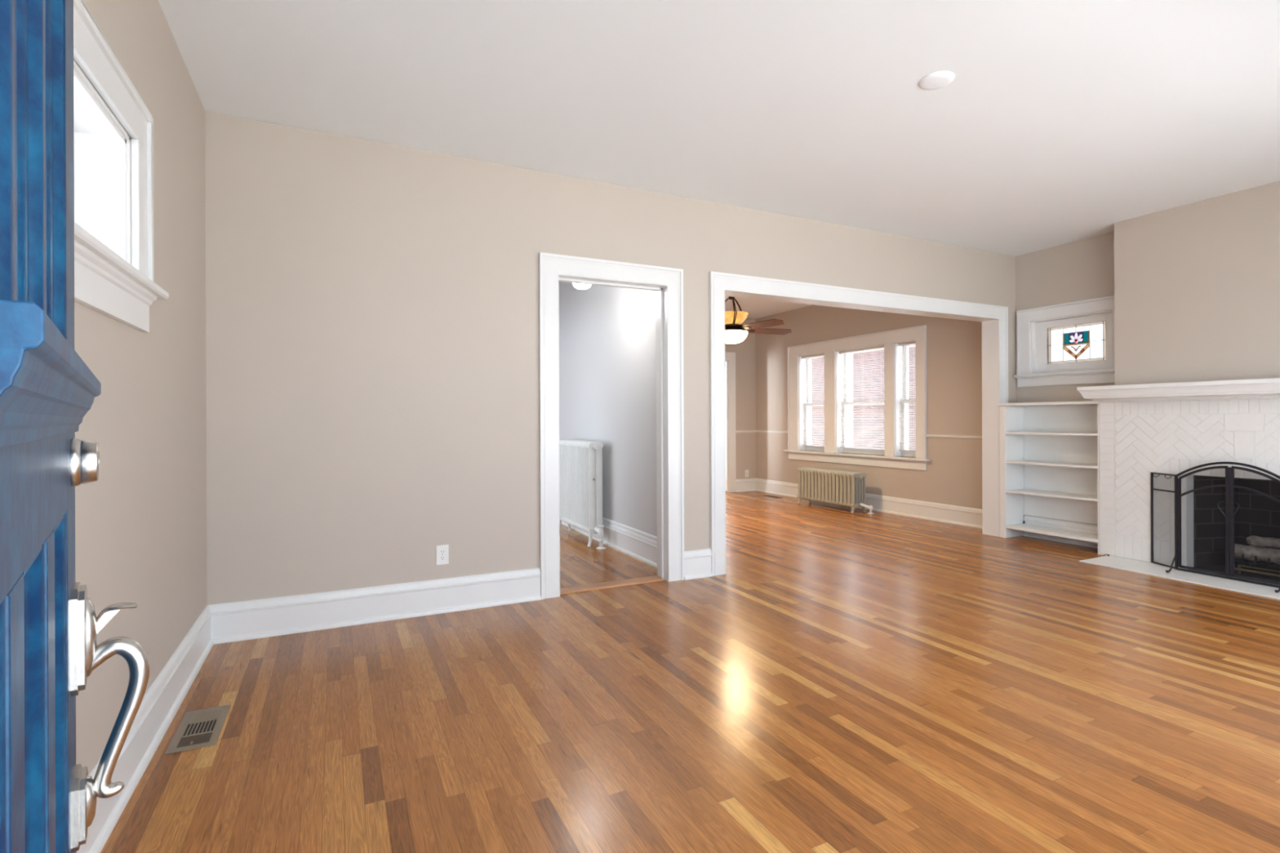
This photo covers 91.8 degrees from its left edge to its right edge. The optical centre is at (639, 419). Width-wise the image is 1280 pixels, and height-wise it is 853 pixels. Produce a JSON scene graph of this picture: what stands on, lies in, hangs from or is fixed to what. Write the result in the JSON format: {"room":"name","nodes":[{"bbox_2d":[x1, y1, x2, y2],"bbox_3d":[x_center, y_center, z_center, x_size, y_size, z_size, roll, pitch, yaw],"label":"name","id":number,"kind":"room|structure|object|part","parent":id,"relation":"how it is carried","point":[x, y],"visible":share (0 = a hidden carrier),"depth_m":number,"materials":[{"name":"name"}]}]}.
{"room":"living room","nodes":[
{"label":"living room","id":0,"kind":"room"},
{"bbox_2d":[73,0,206,775],"bbox_3d":[-1.540,-0.222,1.522,0.200,2.800,4.090,0,0,-26],"label":"wall","id":1,"kind":"structure","parent":0,"point":[140,528],"depth_m":2.33,"materials":[{"name":"beige paint"}]},
{"bbox_2d":[73,0,168,332],"bbox_3d":[-1.524,-0.688,1.564,0.268,0.761,1.400,0,0,-26],"label":"window","id":2,"kind":"structure","parent":1,"relation":"in","point":[113,171],"depth_m":2.00,"materials":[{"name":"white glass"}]},
{"bbox_3d":[-1.479,-0.449,1.586,0.168,0.028,1.400,0,0,-26],"label":"sill","id":3,"kind":"part","parent":2,"relation":"part of","materials":[{"name":"white wood"}]},
{"bbox_2d":[76,604,213,852],"bbox_3d":[-1.439,1.076,1.592,0.034,0.202,3.730,0,0,-26],"label":"baseboard","id":4,"kind":"structure","parent":1,"relation":"attached to","point":[161,703],"depth_m":2.19,"materials":[{"name":"white wood"}]},
{"bbox_2d":[559,281,657,536],"bbox_3d":[-0.618,-0.226,6.549,0.070,2.800,4.160,0,0,-26],"label":"wall","id":5,"kind":"structure","parent":0,"point":[607,335],"depth_m":5.67,"materials":[{"name":"grey paint"}]},
{"bbox_2d":[561,517,657,568],"bbox_3d":[-0.523,1.073,6.248,0.034,0.202,3.520,0,0,-26],"label":"baseboard","id":6,"kind":"structure","parent":5,"relation":"attached to","point":[642,548],"depth_m":5.37,"materials":[{"name":"white wood"}]},
{"bbox_2d":[204,111,1016,604],"bbox_3d":[0.721,-0.231,4.812,6.760,2.800,0.140,0,0,-26],"label":"wall","id":7,"kind":"structure","parent":0,"point":[372,386],"depth_m":3.70,"materials":[{"name":"beige paint"}]},
{"bbox_2d":[207,568,541,644],"bbox_3d":[-1.459,1.076,3.641,1.805,0.202,0.034,0,0,-26],"label":"baseboard","id":8,"kind":"structure","parent":7,"relation":"attached to","point":[230,622],"depth_m":3.58,"materials":[{"name":"white wood"}]},
{"bbox_2d":[435,544,448,565],"bbox_3d":[-1.205,0.829,3.781,0.072,0.118,0.008,0,0,-26],"label":"power outlet","id":9,"kind":"object","parent":7,"relation":"attached to","point":[442,551],"visible":1,"depth_m":3.78,"materials":[{"name":"white plastic"}]},
{"bbox_2d":[440,549,444,554],"bbox_3d":[-1.204,0.810,3.779,0.033,0.029,0.003,0,0,-26],"label":"socket","id":10,"kind":"object","parent":9,"relation":"attached to","point":[442,551],"depth_m":3.78,"materials":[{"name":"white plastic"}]},
{"bbox_2d":[440,555,445,560],"bbox_3d":[-1.204,0.849,3.779,0.033,0.029,0.003,0,0,-26],"label":"socket","id":11,"kind":"object","parent":9,"relation":"attached to","point":[442,557],"depth_m":3.78,"materials":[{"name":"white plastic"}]},
{"bbox_2d":[538,252,684,599],"bbox_3d":[-0.206,0.043,4.352,1.075,2.261,0.188,0,0,-26],"label":"trim","id":12,"kind":"structure","parent":7,"relation":"attached to","point":[553,268],"depth_m":4.37,"materials":[{"name":"white wood"}]},
{"bbox_2d":[684,548,712,580],"bbox_3d":[0.425,1.069,4.567,0.235,0.202,0.034,0,0,-26],"label":"baseboard","id":13,"kind":"object","parent":7,"relation":"attached to","point":[697,563],"visible":1,"depth_m":4.56,"materials":[{"name":"white wood"}]},
{"bbox_2d":[708,271,1008,576],"bbox_3d":[2.029,0.030,5.450,3.530,2.271,0.188,0,0,-26],"label":"trim","id":14,"kind":"structure","parent":7,"relation":"attached to","point":[994,318],"depth_m":5.30,"materials":[{"name":"white wood"}]},
{"bbox_2d":[100,490,1279,852],"bbox_3d":[0.007,1.212,6.174,6.850,0.080,11.120,0,0,-26],"label":"floor","id":15,"kind":"structure","parent":0,"point":[858,682],"depth_m":2.44,"materials":[{"name":"brown wood"}]},
{"bbox_2d":[164,704,231,755],"bbox_3d":[-1.675,1.173,2.362,0.149,0.009,0.350,0,0,-26],"label":"floor vent","id":16,"kind":"object","parent":15,"relation":"in","point":[201,728],"visible":1,"depth_m":2.35,"materials":[{"name":"beige metal"}]},
{"bbox_2d":[560,439,606,549],"bbox_3d":[-0.599,0.696,6.109,0.164,0.967,1.198,0,0,-26],"label":"radiator","id":17,"kind":"object","parent":15,"relation":"on","point":[580,461],"visible":0.97,"depth_m":5.88,"materials":[{"name":"white metal"}]},
{"bbox_3d":[-0.455,1.093,5.708,0.066,0.171,0.052,0,0,-26],"label":"leg","id":18,"kind":"part","parent":17,"relation":"part of","materials":[{"name":"white metal"}]},
{"bbox_2d":[560,575,663,594],"bbox_3d":[-0.209,1.165,4.373,0.789,0.014,0.127,0,0,-26],"label":"threshold","id":19,"kind":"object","parent":15,"relation":"on","point":[655,578],"depth_m":4.34,"materials":[{"name":"brown wood"}]},
{"bbox_2d":[764,494,782,497],"bbox_3d":[1.987,1.162,9.309,0.110,0.005,0.360,0,0,-26],"label":"floor vent","id":20,"kind":"object","parent":15,"relation":"in","point":[773,496],"visible":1,"depth_m":9.26,"materials":[{"name":"brown metal"}]},
{"bbox_2d":[796,466,874,514],"bbox_3d":[2.533,0.919,8.081,0.244,0.497,1.206,0,0,-26],"label":"radiator","id":21,"kind":"object","parent":15,"relation":"on","point":[842,488],"visible":1,"depth_m":7.96,"materials":[{"name":"beige metal"}]},
{"bbox_2d":[996,400,1099,554],"bbox_3d":[3.846,0.501,5.755,0.321,1.313,0.895,0,0,-26],"label":"bookcase","id":22,"kind":"object","parent":15,"relation":"on","point":[1049,452],"visible":0.86,"depth_m":5.90,"materials":[{"name":"white wood"}]},
{"bbox_3d":[3.668,0.516,6.119,0.278,1.285,0.060,0,0,-26],"label":"panel","id":23,"kind":"part","parent":22,"relation":"part of","materials":[{"name":"white wood"}]},
{"bbox_3d":[3.860,0.134,5.729,0.274,0.020,0.809,0,0,-26],"label":"shelf","id":24,"kind":"part","parent":22,"relation":"part of","materials":[{"name":"white wood"}]},
{"bbox_3d":[3.864,1.047,5.729,0.274,0.028,0.809,0,0,-26],"label":"shelf","id":25,"kind":"part","parent":22,"relation":"part of","materials":[{"name":"white wood"}]},
{"bbox_3d":[3.862,0.700,5.729,0.274,0.028,0.809,0,0,-26],"label":"shelf","id":26,"kind":"part","parent":22,"relation":"part of","materials":[{"name":"white wood"}]},
{"bbox_3d":[3.861,0.416,5.729,0.274,0.020,0.809,0,0,-26],"label":"shelf","id":27,"kind":"part","parent":22,"relation":"part of","materials":[{"name":"white wood"}]},
{"bbox_3d":[3.998,0.410,5.796,0.010,1.075,0.811,0,0,-26],"label":"panel","id":28,"kind":"part","parent":22,"relation":"part of","materials":[{"name":"white wood"}]},
{"bbox_3d":[4.043,0.515,5.360,0.274,1.285,0.012,0,0,-26],"label":"panel","id":29,"kind":"part","parent":22,"relation":"part of","materials":[{"name":"white wood"}]},
{"bbox_2d":[1076,377,1279,599],"bbox_3d":[4.393,0.442,4.476,0.990,1.428,1.964,0,0,-26],"label":"fireplace","id":30,"kind":"object","parent":15,"relation":"on","point":[1165,428],"depth_m":4.82,"materials":[{"name":"brick"}]},
{"bbox_2d":[1076,377,1279,402],"bbox_3d":[4.224,-0.207,4.394,0.240,0.128,1.964,0,0,-26],"label":"mantel shelf","id":31,"kind":"object","parent":30,"relation":"attached to","point":[1256,390],"depth_m":4.59,"materials":[{"name":"white wood"}]},
{"bbox_2d":[1151,462,1279,592],"bbox_3d":[4.187,0.727,4.419,0.287,0.841,1.042,0,0,-26],"label":"fireplace screen","id":32,"kind":"object","parent":30,"relation":"on","point":[1229,486],"visible":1,"depth_m":4.48,"materials":[{"name":"black metal"}]},
{"bbox_3d":[4.086,0.787,4.833,0.091,0.715,0.197,0,0,-26],"label":"panel","id":33,"kind":"part","parent":32,"relation":"part of","materials":[{"name":"grey metal"}]},
{"bbox_3d":[4.160,0.731,4.576,0.001,0.772,0.283,0,0,-26],"label":"panel","id":34,"kind":"part","parent":32,"relation":"part of","materials":[{"name":"black metal"}]},
{"bbox_3d":[4.157,0.731,4.573,0.012,0.790,0.303,0,0,-26],"label":"door","id":35,"kind":"part","parent":32,"relation":"part of","materials":[{"name":"black metal"}]},
{"bbox_3d":[4.191,0.650,4.460,0.015,0.120,0.052,0,0,-42],"label":"handle","id":36,"kind":"part","parent":32,"relation":"part of","materials":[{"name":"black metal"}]},
{"bbox_3d":[4.222,0.650,4.397,0.015,0.120,0.052,0,0,-10],"label":"handle","id":37,"kind":"part","parent":32,"relation":"part of","materials":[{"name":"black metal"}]},
{"bbox_3d":[4.291,0.730,4.300,0.012,0.790,0.303,0,0,-26],"label":"door","id":38,"kind":"part","parent":32,"relation":"part of","materials":[{"name":"black metal"}]},
{"bbox_3d":[4.295,0.730,4.301,0.001,0.772,0.283,0,0,-26],"label":"panel","id":39,"kind":"part","parent":32,"relation":"part of","materials":[{"name":"black metal"}]},
{"bbox_3d":[4.597,1.069,4.524,0.285,0.148,0.390,0,0,-26],"label":"fire grate","id":40,"kind":"part","parent":30,"relation":"part of","materials":[{"name":"black metal"}]},
{"bbox_2d":[1235,543,1279,564],"bbox_3d":[4.562,0.991,4.494,0.111,0.111,0.463,0,0,-26],"label":"log","id":41,"kind":"object","parent":30,"relation":"on","point":[1236,544],"visible":0.59,"depth_m":4.52,"materials":[{"name":"wood"}]},
{"bbox_2d":[1247,545,1270,548],"bbox_3d":[4.665,0.996,4.519,0.104,0.097,0.422,0,0,-26],"label":"log","id":42,"kind":"object","parent":30,"relation":"on","point":[1247,545],"visible":0.09,"depth_m":4.62,"materials":[{"name":"wood"}]},
{"bbox_2d":[1246,535,1279,548],"bbox_3d":[4.617,0.902,4.496,0.086,0.084,0.312,0,0,-45],"label":"log","id":43,"kind":"object","parent":42,"relation":"on","point":[1252,536],"visible":0.74,"depth_m":4.52,"materials":[{"name":"wood"}]},
{"bbox_2d":[158,0,1279,319],"bbox_3d":[0.028,-1.678,6.245,7.270,0.100,11.220,0,0,-26],"label":"ceiling","id":44,"kind":"structure","parent":0,"point":[1058,122],"depth_m":3.11,"materials":[{"name":"paint"}]},
{"bbox_2d":[573,282,591,289],"bbox_3d":[-0.471,-1.342,5.030,0.152,0.568,0.152,0,0,-26],"label":"lamp","id":45,"kind":"object","parent":44,"relation":"hanging from","point":[579,286],"visible":0.3,"depth_m":4.99,"materials":[{"name":"white glass"}]},
{"bbox_2d":[724,296,791,343],"bbox_3d":[1.119,-1.256,7.202,1.488,0.752,1.480,0,0,-26],"label":"ceiling fan","id":46,"kind":"object","parent":44,"relation":"hanging from","point":[735,332],"visible":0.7,"depth_m":7.09,"materials":[{"name":"brown wood"}]},
{"bbox_3d":[1.106,-1.256,7.228,0.350,0.342,0.374,0,0,-26],"label":"scroll arm","id":47,"kind":"part","parent":46,"relation":"part of","materials":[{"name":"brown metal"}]},
{"bbox_3d":[1.070,-0.946,7.224,0.370,0.132,0.370,0,0,-26],"label":"lamp shade","id":48,"kind":"part","parent":46,"relation":"part of","materials":[{"name":"white glass"}]},
{"bbox_3d":[1.070,-1.163,7.224,0.384,0.127,0.384,0,0,-26],"label":"lamp shade","id":49,"kind":"part","parent":46,"relation":"part of","materials":[{"name":"orange glass"}]},
{"bbox_3d":[1.363,-1.042,6.804,0.154,0.048,0.555,0,0,-35],"label":"blade","id":50,"kind":"part","parent":46,"relation":"part of","materials":[{"name":"brown wood"}]},
{"bbox_3d":[1.560,-1.043,7.373,0.555,0.048,0.154,0,0,-17],"label":"blade","id":51,"kind":"part","parent":46,"relation":"part of","materials":[{"name":"brown wood"}]},
{"bbox_2d":[918,71,954,89],"bbox_3d":[1.427,-1.622,2.983,0.156,0.022,0.156,0,0,-26],"label":"cover plate","id":52,"kind":"object","parent":44,"relation":"attached to","point":[940,79],"visible":1,"depth_m":2.96,"materials":[{"name":"paint"}]},
{"bbox_2d":[724,318,755,479],"bbox_3d":[0.198,-0.229,9.346,3.700,2.800,0.140,0,0,-26],"label":"wall","id":53,"kind":"structure","parent":0,"point":[745,350],"depth_m":10.01,"materials":[{"name":"beige paint"}]},
{"bbox_2d":[724,351,736,492],"bbox_3d":[0.993,0.053,9.724,1.123,2.230,0.162,0,0,-26],"label":"trim","id":54,"kind":"structure","parent":53,"relation":"attached to","point":[730,357],"depth_m":9.86,"materials":[{"name":"white wood"}]},
{"bbox_2d":[735,430,755,432],"bbox_3d":[1.713,0.202,10.001,0.405,0.038,0.020,0,0,-26],"label":"trim","id":55,"kind":"structure","parent":53,"relation":"attached to","point":[736,431],"depth_m":9.99,"materials":[{"name":"white wood"}]},
{"bbox_2d":[736,478,755,492],"bbox_3d":[1.717,1.065,9.993,0.410,0.202,0.034,0,0,-26],"label":"baseboard","id":56,"kind":"structure","parent":53,"relation":"attached to","point":[748,484],"depth_m":9.98,"materials":[{"name":"white wood"}]},
{"bbox_2d":[745,470,748,477],"bbox_3d":[1.729,0.881,10.014,0.072,0.118,0.008,0,0,-26],"label":"power outlet","id":57,"kind":"object","parent":53,"relation":"attached to","point":[746,471],"visible":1,"depth_m":10.01,"materials":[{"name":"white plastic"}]},
{"bbox_2d":[755,232,1114,533],"bbox_3d":[3.785,-0.242,6.524,0.250,2.800,8.370,0,0,-26],"label":"wall","id":58,"kind":"structure","parent":0,"point":[1083,269],"depth_m":6.96,"materials":[{"name":"beige paint"}]},
{"bbox_2d":[755,430,787,433],"bbox_3d":[2.062,0.200,9.726,0.020,0.038,0.820,0,0,-26],"label":"trim","id":59,"kind":"structure","parent":58,"relation":"attached to","point":[757,431],"depth_m":9.70,"materials":[{"name":"white wood"}]},
{"bbox_2d":[783,324,930,470],"bbox_3d":[2.861,-0.247,8.309,0.314,1.687,2.530,0,0,-26],"label":"window","id":60,"kind":"structure","parent":58,"relation":"in","point":[890,457],"depth_m":8.08,"materials":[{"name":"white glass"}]},
{"bbox_2d":[801,353,824,447],"bbox_3d":[2.514,-0.263,8.938,0.039,1.321,0.519,0,0,-26],"label":"window blind","id":61,"kind":"object","parent":60,"relation":"attached to","point":[823,354],"visible":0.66,"depth_m":8.97,"materials":[{"name":"grey plastic"}]},
{"bbox_3d":[2.519,-0.256,8.941,0.027,1.295,0.401,0,0,-26],"label":"ladder cord","id":62,"kind":"part","parent":61,"relation":"part of","materials":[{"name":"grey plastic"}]},
{"bbox_3d":[2.522,0.392,8.941,0.022,0.012,0.515,0,0,-26],"label":"rail","id":63,"kind":"part","parent":61,"relation":"part of","materials":[{"name":"grey plastic"}]},
{"bbox_3d":[2.578,0.109,8.969,0.038,0.686,0.531,0,0,-26],"label":"sash","id":64,"kind":"part","parent":60,"relation":"part of","materials":[{"name":"glass"}]},
{"bbox_3d":[2.613,-0.559,8.987,0.038,0.736,0.531,0,0,-26],"label":"sash","id":65,"kind":"part","parent":60,"relation":"part of","materials":[{"name":"white wood"}]},
{"bbox_3d":[2.827,0.476,8.291,0.234,0.028,2.530,0,0,-26],"label":"sill","id":66,"kind":"part","parent":60,"relation":"part of","materials":[{"name":"white wood"}]},
{"bbox_2d":[811,345,915,450],"bbox_3d":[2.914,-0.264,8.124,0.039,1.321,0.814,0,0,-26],"label":"window blind","id":67,"kind":"object","parent":60,"relation":"attached to","point":[882,346],"visible":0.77,"depth_m":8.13,"materials":[{"name":"grey plastic"}]},
{"bbox_3d":[2.922,0.390,8.126,0.022,0.012,0.810,0,0,-26],"label":"rail","id":68,"kind":"part","parent":67,"relation":"part of","materials":[{"name":"grey plastic"}]},
{"bbox_3d":[2.978,0.107,8.154,0.038,0.686,0.826,0,0,-26],"label":"sash","id":69,"kind":"part","parent":60,"relation":"part of","materials":[{"name":"glass"}]},
{"bbox_3d":[3.014,-0.561,8.173,0.038,0.736,0.826,0,0,-26],"label":"sash","id":70,"kind":"part","parent":60,"relation":"part of","materials":[{"name":"glass"}]},
{"bbox_2d":[897,341,915,451],"bbox_3d":[3.236,-0.270,7.468,0.039,1.311,0.284,0,0,-26],"label":"window blind","id":71,"kind":"object","parent":60,"relation":"attached to","point":[913,342],"visible":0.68,"depth_m":7.49,"materials":[{"name":"grey plastic"}]},
{"bbox_3d":[3.241,-0.263,7.471,0.027,1.285,0.166,0,0,-26],"label":"ladder cord","id":72,"kind":"part","parent":71,"relation":"part of","materials":[{"name":"grey plastic"}]},
{"bbox_3d":[3.300,0.106,7.499,0.038,0.686,0.296,0,0,-26],"label":"sash","id":73,"kind":"part","parent":60,"relation":"part of","materials":[{"name":"glass"}]},
{"bbox_3d":[3.335,-0.562,7.518,0.038,0.736,0.296,0,0,-26],"label":"sash","id":74,"kind":"part","parent":60,"relation":"part of","materials":[{"name":"glass"}]},
{"bbox_2d":[755,478,982,528],"bbox_3d":[2.796,1.061,8.225,0.034,0.202,4.160,0,0,-26],"label":"baseboard","id":75,"kind":"structure","parent":58,"relation":"attached to","point":[947,513],"depth_m":7.35,"materials":[{"name":"white wood"}]},
{"bbox_2d":[925,434,982,439],"bbox_3d":[3.513,0.195,6.774,0.020,0.038,0.920,0,0,-26],"label":"trim","id":76,"kind":"structure","parent":58,"relation":"attached to","point":[939,436],"depth_m":6.84,"materials":[{"name":"white wood"}]},
{"bbox_2d":[1022,515,1097,548],"bbox_3d":[3.993,1.056,5.788,0.034,0.202,0.810,0,0,-26],"label":"baseboard","id":77,"kind":"structure","parent":58,"relation":"attached to","point":[1072,526],"depth_m":5.83,"materials":[{"name":"white wood"}]},
{"bbox_2d":[1013,295,1114,386],"bbox_3d":[4.079,-0.704,5.812,0.288,0.762,1.012,0,0,-26],"label":"window","id":78,"kind":"structure","parent":58,"relation":"in","point":[1035,366],"depth_m":5.84,"materials":[{"name":"glass"}]},
{"bbox_3d":[3.977,-0.708,6.020,0.003,0.350,0.028,0,0,-26],"label":"border glass","id":79,"kind":"part","parent":78,"relation":"part of","materials":[{"name":"beige glass"}]},
{"bbox_3d":[4.026,-0.430,5.785,0.168,0.026,1.012,0,0,-26],"label":"sill","id":80,"kind":"part","parent":78,"relation":"part of","materials":[{"name":"white wood"}]},
{"bbox_3d":[4.048,-0.760,5.875,0.003,0.105,0.046,0,0,-26],"label":"teal glass","id":81,"kind":"part","parent":78,"relation":"part of","materials":[{"name":"teal glass"}]},
{"bbox_3d":[4.056,-0.632,5.852,0.003,0.128,0.116,0,0,-26],"label":"amber glass","id":82,"kind":"part","parent":78,"relation":"part of","materials":[{"name":"glass"}]},
{"bbox_3d":[4.077,-0.700,5.815,0.038,0.511,0.700,0,0,-26],"label":"sash","id":83,"kind":"part","parent":78,"relation":"part of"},
{"bbox_3d":[4.084,-0.779,5.801,0.001,0.068,0.119,0,0,-26],"label":"lilac glass","id":84,"kind":"part","parent":78,"relation":"part of","materials":[{"name":"glass"}]},
{"bbox_3d":[4.084,-0.873,5.801,0.003,0.020,0.460,0,0,-26],"label":"border glass","id":85,"kind":"part","parent":78,"relation":"part of","materials":[{"name":"beige glass"}]},
{"bbox_3d":[4.085,-0.702,5.801,0.003,0.012,0.233,0,0,-26],"label":"amber glass","id":86,"kind":"part","parent":78,"relation":"part of","materials":[{"name":"orange glass"}]},
{"bbox_3d":[4.085,-0.543,5.801,0.003,0.020,0.460,0,0,-26],"label":"border glass","id":87,"kind":"part","parent":78,"relation":"part of","materials":[{"name":"white glass"}]},
{"bbox_3d":[4.108,-0.632,5.747,0.003,0.128,0.116,0,0,-26],"label":"amber glass","id":88,"kind":"part","parent":78,"relation":"part of","materials":[{"name":"glass"}]},
{"bbox_3d":[4.121,-0.761,5.726,0.003,0.105,0.046,0,0,-26],"label":"teal glass","id":89,"kind":"part","parent":78,"relation":"part of","materials":[{"name":"teal glass"}]},
{"bbox_3d":[4.192,-0.708,5.582,0.003,0.350,0.028,0,0,-26],"label":"border glass","id":90,"kind":"part","parent":78,"relation":"part of","materials":[{"name":"beige glass"}]},
{"bbox_2d":[1114,180,1279,385],"bbox_3d":[4.464,-0.914,4.513,0.300,1.460,1.640,0,0,-26],"label":"wall","id":91,"kind":"structure","parent":0,"point":[1197,285],"depth_m":4.67,"materials":[{"name":"beige paint"}]},
{"bbox_3d":[2.445,-0.237,1.302,6.760,2.800,0.220,0,0,-26],"label":"wall","id":92,"kind":"structure","parent":0,"visible":0},
{"bbox_2d":[0,0,149,852],"bbox_3d":[-0.447,0.152,0.471,0.128,2.022,0.870,0,0,-39],"label":"door","id":93,"kind":"structure","parent":92,"relation":"in","point":[50,627],"depth_m":0.52,"materials":[{"name":"blue paint"}]},
{"bbox_3d":[-0.328,0.518,0.297,0.018,0.830,0.160,0,0,-39],"label":"panel moulding","id":94,"kind":"part","parent":93,"relation":"part of","materials":[{"name":"blue paint"}]},
{"bbox_3d":[-0.346,-0.394,0.306,0.028,0.665,0.192,0,0,-39],"label":"glazing moulding","id":95,"kind":"part","parent":93,"relation":"part of","materials":[{"name":"blue paint"}]},
{"bbox_3d":[-0.472,-0.394,0.460,0.028,0.665,0.165,0,0,-39],"label":"glazing moulding","id":96,"kind":"part","parent":93,"relation":"part of","materials":[{"name":"blue paint"}]},
{"bbox_3d":[-0.468,0.519,0.468,0.018,0.830,0.151,0,0,-39],"label":"panel moulding","id":97,"kind":"part","parent":93,"relation":"part of","materials":[{"name":"blue paint"}]},
{"bbox_3d":[-0.474,0.152,0.456,0.044,2.022,0.855,0,0,-39],"label":"frame","id":98,"kind":"part","parent":93,"relation":"part of","materials":[{"name":"blue paint"}]},
{"bbox_2d":[0,299,101,447],"bbox_3d":[-0.442,-0.016,0.473,0.029,0.059,0.614,0,0,-39],"label":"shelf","id":99,"kind":"object","parent":93,"relation":"attached to","point":[47,390],"depth_m":0.30,"materials":[{"name":"blue paint"}]},
{"bbox_3d":[-0.599,-0.393,0.614,0.028,0.665,0.195,0,0,-39],"label":"glazing moulding","id":100,"kind":"part","parent":93,"relation":"part of","materials":[{"name":"blue paint"}]},
{"bbox_3d":[-0.606,0.519,0.634,0.018,0.830,0.151,0,0,-39],"label":"panel moulding","id":101,"kind":"part","parent":93,"relation":"part of","materials":[{"name":"blue paint"}]},
{"bbox_3d":[-0.676,0.469,0.754,0.022,0.086,0.060,0,0,-39],"label":"handle plate","id":102,"kind":"part","parent":93,"relation":"part of","materials":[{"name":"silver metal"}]},
{"bbox_3d":[-0.676,0.265,0.755,0.023,0.126,0.062,0,0,-39],"label":"handle plate","id":103,"kind":"part","parent":93,"relation":"part of","materials":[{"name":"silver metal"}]}
]}

